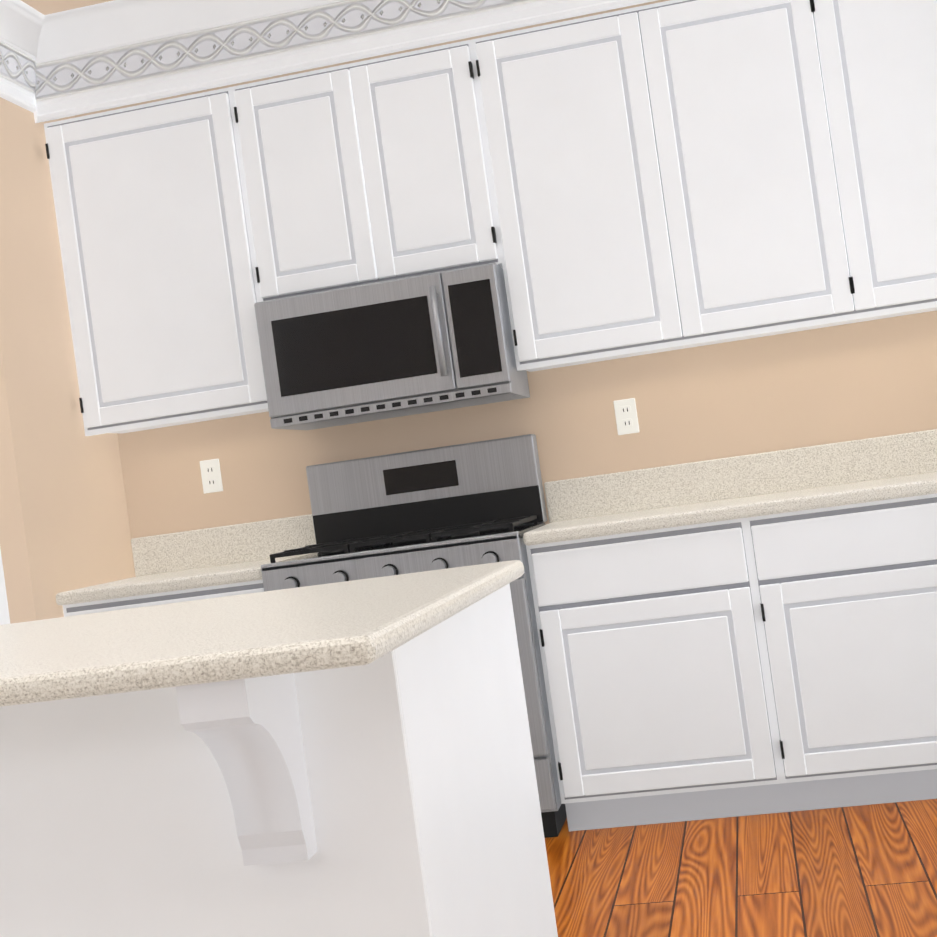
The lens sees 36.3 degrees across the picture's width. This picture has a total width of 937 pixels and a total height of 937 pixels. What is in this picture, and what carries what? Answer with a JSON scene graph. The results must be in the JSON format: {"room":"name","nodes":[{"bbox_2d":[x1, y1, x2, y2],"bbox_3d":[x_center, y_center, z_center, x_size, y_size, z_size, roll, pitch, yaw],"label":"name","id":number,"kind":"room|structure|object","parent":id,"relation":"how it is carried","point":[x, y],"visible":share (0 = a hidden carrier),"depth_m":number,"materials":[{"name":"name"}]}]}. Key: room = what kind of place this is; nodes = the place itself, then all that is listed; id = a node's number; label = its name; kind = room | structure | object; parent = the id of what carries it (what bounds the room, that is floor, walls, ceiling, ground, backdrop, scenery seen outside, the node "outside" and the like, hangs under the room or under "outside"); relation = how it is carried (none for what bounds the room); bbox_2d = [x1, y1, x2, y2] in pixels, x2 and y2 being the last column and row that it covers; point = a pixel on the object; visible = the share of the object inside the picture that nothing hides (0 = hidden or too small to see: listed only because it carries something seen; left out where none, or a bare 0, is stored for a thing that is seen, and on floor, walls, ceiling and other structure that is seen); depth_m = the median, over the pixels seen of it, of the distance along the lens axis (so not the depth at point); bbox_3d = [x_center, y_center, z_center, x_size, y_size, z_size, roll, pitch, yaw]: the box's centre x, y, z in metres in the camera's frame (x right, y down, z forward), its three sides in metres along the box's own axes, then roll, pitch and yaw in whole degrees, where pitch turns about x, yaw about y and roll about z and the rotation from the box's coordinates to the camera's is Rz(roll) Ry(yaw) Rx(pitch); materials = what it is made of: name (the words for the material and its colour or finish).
{"room":"kitchen","nodes":[
{"label":"kitchen","id":0,"kind":"room"},
{"bbox_2d":[21,0,112,14],"bbox_3d":[-1.159,-1.565,1.395,5.280,0.060,7.640,-8,-1,11],"label":"ceiling","id":1,"kind":"structure","parent":0,"point":[45,7],"depth_m":4.55,"materials":[{"name":"paint"}]},
{"bbox_2d":[0,97,135,623],"bbox_3d":[-2.075,0.025,4.553,1.439,2.759,1.379,-8,-1,11],"label":"wall","id":2,"kind":"structure","parent":0,"point":[64,523],"depth_m":4.61,"materials":[{"name":"paint"}]},
{"bbox_2d":[0,549,9,624],"bbox_3d":[-1.719,0.272,4.082,0.548,2.160,0.548,-8,-1,11],"label":"pantry door","id":3,"kind":"structure","parent":2,"relation":"in","point":[4,615],"depth_m":4.28,"materials":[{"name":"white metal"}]},
{"bbox_2d":[0,0,19,79],"bbox_3d":[-2.011,-1.255,4.060,1.098,0.254,0.786,-8,-1,11],"label":"crown molding","id":4,"kind":"structure","parent":2,"relation":"attached to","point":[9,50],"depth_m":4.54,"materials":[{"name":"white wood"}]},
{"bbox_2d":[0,0,55,103],"bbox_3d":[-1.461,-1.325,4.462,0.158,0.254,0.340,-8,-1,11],"label":"crown molding","id":5,"kind":"structure","parent":2,"relation":"attached to","point":[37,81],"depth_m":4.67,"materials":[{"name":"white wood"}]},
{"bbox_2d":[16,0,657,122],"bbox_3d":[0.007,-1.508,4.432,3.076,0.289,0.158,-8,-1,11],"label":"crown molding","id":6,"kind":"structure","parent":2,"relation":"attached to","point":[91,58],"depth_m":4.60,"materials":[{"name":"white wood"}]},
{"bbox_2d":[75,0,936,538],"bbox_3d":[-0.272,-0.216,5.021,4.800,2.760,0.220,-8,-1,11],"label":"wall","id":7,"kind":"structure","parent":0,"point":[845,382],"depth_m":4.75,"materials":[{"name":"paint"}]},
{"bbox_2d":[44,83,279,435],"bbox_3d":[-0.973,-0.693,4.873,0.741,1.050,0.317,-8,-1,11],"label":"upper cabinet","id":8,"kind":"object","parent":7,"relation":"attached to","point":[168,249],"depth_m":4.72,"materials":[{"name":"white wood"}]},
{"bbox_2d":[200,459,222,493],"bbox_3d":[-0.905,0.027,5.028,0.072,0.116,0.008,-8,-1,11],"label":"electrical outlet","id":9,"kind":"object","parent":7,"relation":"attached to","point":[211,476],"visible":1,"depth_m":5.03,"materials":[{"name":"white plastic"}]},
{"bbox_2d":[252,39,503,298],"bbox_3d":[-0.310,-0.953,4.743,0.810,0.718,0.317,-8,-1,11],"label":"upper cabinet","id":10,"kind":"object","parent":7,"relation":"attached to","point":[376,170],"depth_m":4.58,"materials":[{"name":"white wood"}]},
{"bbox_2d":[254,263,529,429],"bbox_3d":[-0.245,-0.386,4.670,0.788,0.410,0.447,-8,-1,11],"label":"microwave","id":11,"kind":"object","parent":10,"relation":"attached to","point":[431,342],"visible":1,"depth_m":4.50,"materials":[{"name":"silver metal"}]},
{"bbox_2d":[131,429,936,576],"bbox_3d":[0.460,0.087,4.759,3.390,0.136,0.020,-8,-1,11],"label":"backsplash","id":12,"kind":"structure","parent":7,"relation":"attached to","point":[897,455],"depth_m":4.71,"materials":[{"name":"beige stone"}]},
{"bbox_2d":[476,12,711,371],"bbox_3d":[0.358,-0.878,4.616,0.662,1.050,0.317,-8,-1,11],"label":"upper cabinet","id":13,"kind":"object","parent":7,"relation":"attached to","point":[575,271],"depth_m":4.47,"materials":[{"name":"white wood"}]},
{"bbox_2d":[613,398,639,434],"bbox_3d":[0.525,-0.172,4.752,0.072,0.116,0.008,-8,-1,11],"label":"electrical outlet","id":14,"kind":"object","parent":7,"relation":"attached to","point":[626,416],"visible":1,"depth_m":4.75,"materials":[{"name":"white plastic"}]},
{"bbox_2d":[612,0,936,347],"bbox_3d":[1.105,-0.983,4.435,1.133,1.050,0.390,-8,-1,11],"label":"upper cabinet","id":15,"kind":"object","parent":7,"relation":"attached to","point":[660,176],"depth_m":4.34,"materials":[{"name":"white wood"}]},
{"bbox_2d":[545,799,936,936],"bbox_3d":[-0.776,1.229,1.359,5.280,0.060,7.640,-8,-1,11],"label":"floor","id":16,"kind":"structure","parent":0,"point":[862,871],"depth_m":3.60,"materials":[{"name":"brown wood"}]},
{"bbox_2d":[63,581,263,616],"bbox_3d":[-0.837,0.810,4.718,0.686,0.870,0.608,-8,-1,11],"label":"base cabinet","id":17,"kind":"object","parent":16,"relation":"on","point":[217,591],"depth_m":4.44,"materials":[{"name":"white wood"}]},
{"bbox_2d":[56,553,311,604],"bbox_3d":[-0.901,0.360,4.712,0.686,0.040,0.633,-8,-1,11],"label":"countertop","id":18,"kind":"structure","parent":17,"relation":"on","point":[239,572],"depth_m":4.43,"materials":[{"name":"beige stone"}]},
{"bbox_2d":[0,588,557,936],"bbox_3d":[-0.657,0.749,2.301,1.446,0.882,1.113,-8,-1,11],"label":"kitchen island","id":19,"kind":"object","parent":16,"relation":"on","point":[353,758],"depth_m":1.86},
{"bbox_2d":[0,560,523,711],"bbox_3d":[-0.719,0.296,2.303,1.480,0.034,1.150,-8,-1,11],"label":"island countertop","id":20,"kind":"structure","parent":19,"relation":"on","point":[346,626],"depth_m":1.89,"materials":[{"name":"beige stone"}]},
{"bbox_2d":[261,434,566,837],"bbox_3d":[-0.144,0.542,4.524,0.792,1.210,0.717,-8,-1,11],"label":"range","id":21,"kind":"object","parent":16,"relation":"on","point":[462,505],"visible":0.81,"depth_m":4.74,"materials":[{"name":"silver metal"}]},
{"bbox_2d":[526,517,815,830],"bbox_3d":[0.630,0.606,4.436,0.716,0.870,0.608,-8,-1,11],"label":"base cabinet","id":22,"kind":"object","parent":16,"relation":"on","point":[744,635],"depth_m":4.15,"materials":[{"name":"white wood"}]},
{"bbox_2d":[523,469,936,548],"bbox_3d":[1.141,0.075,4.318,1.900,0.040,0.633,-8,-1,11],"label":"countertop","id":23,"kind":"structure","parent":22,"relation":"on","point":[912,484],"depth_m":4.12,"materials":[{"name":"beige stone"}]},
{"bbox_2d":[776,493,936,808],"bbox_3d":[1.186,0.528,4.328,0.723,0.870,0.608,-8,-1,11],"label":"base cabinet","id":24,"kind":"object","parent":16,"relation":"on","point":[861,580],"depth_m":4.04,"materials":[{"name":"white wood"}]}
]}

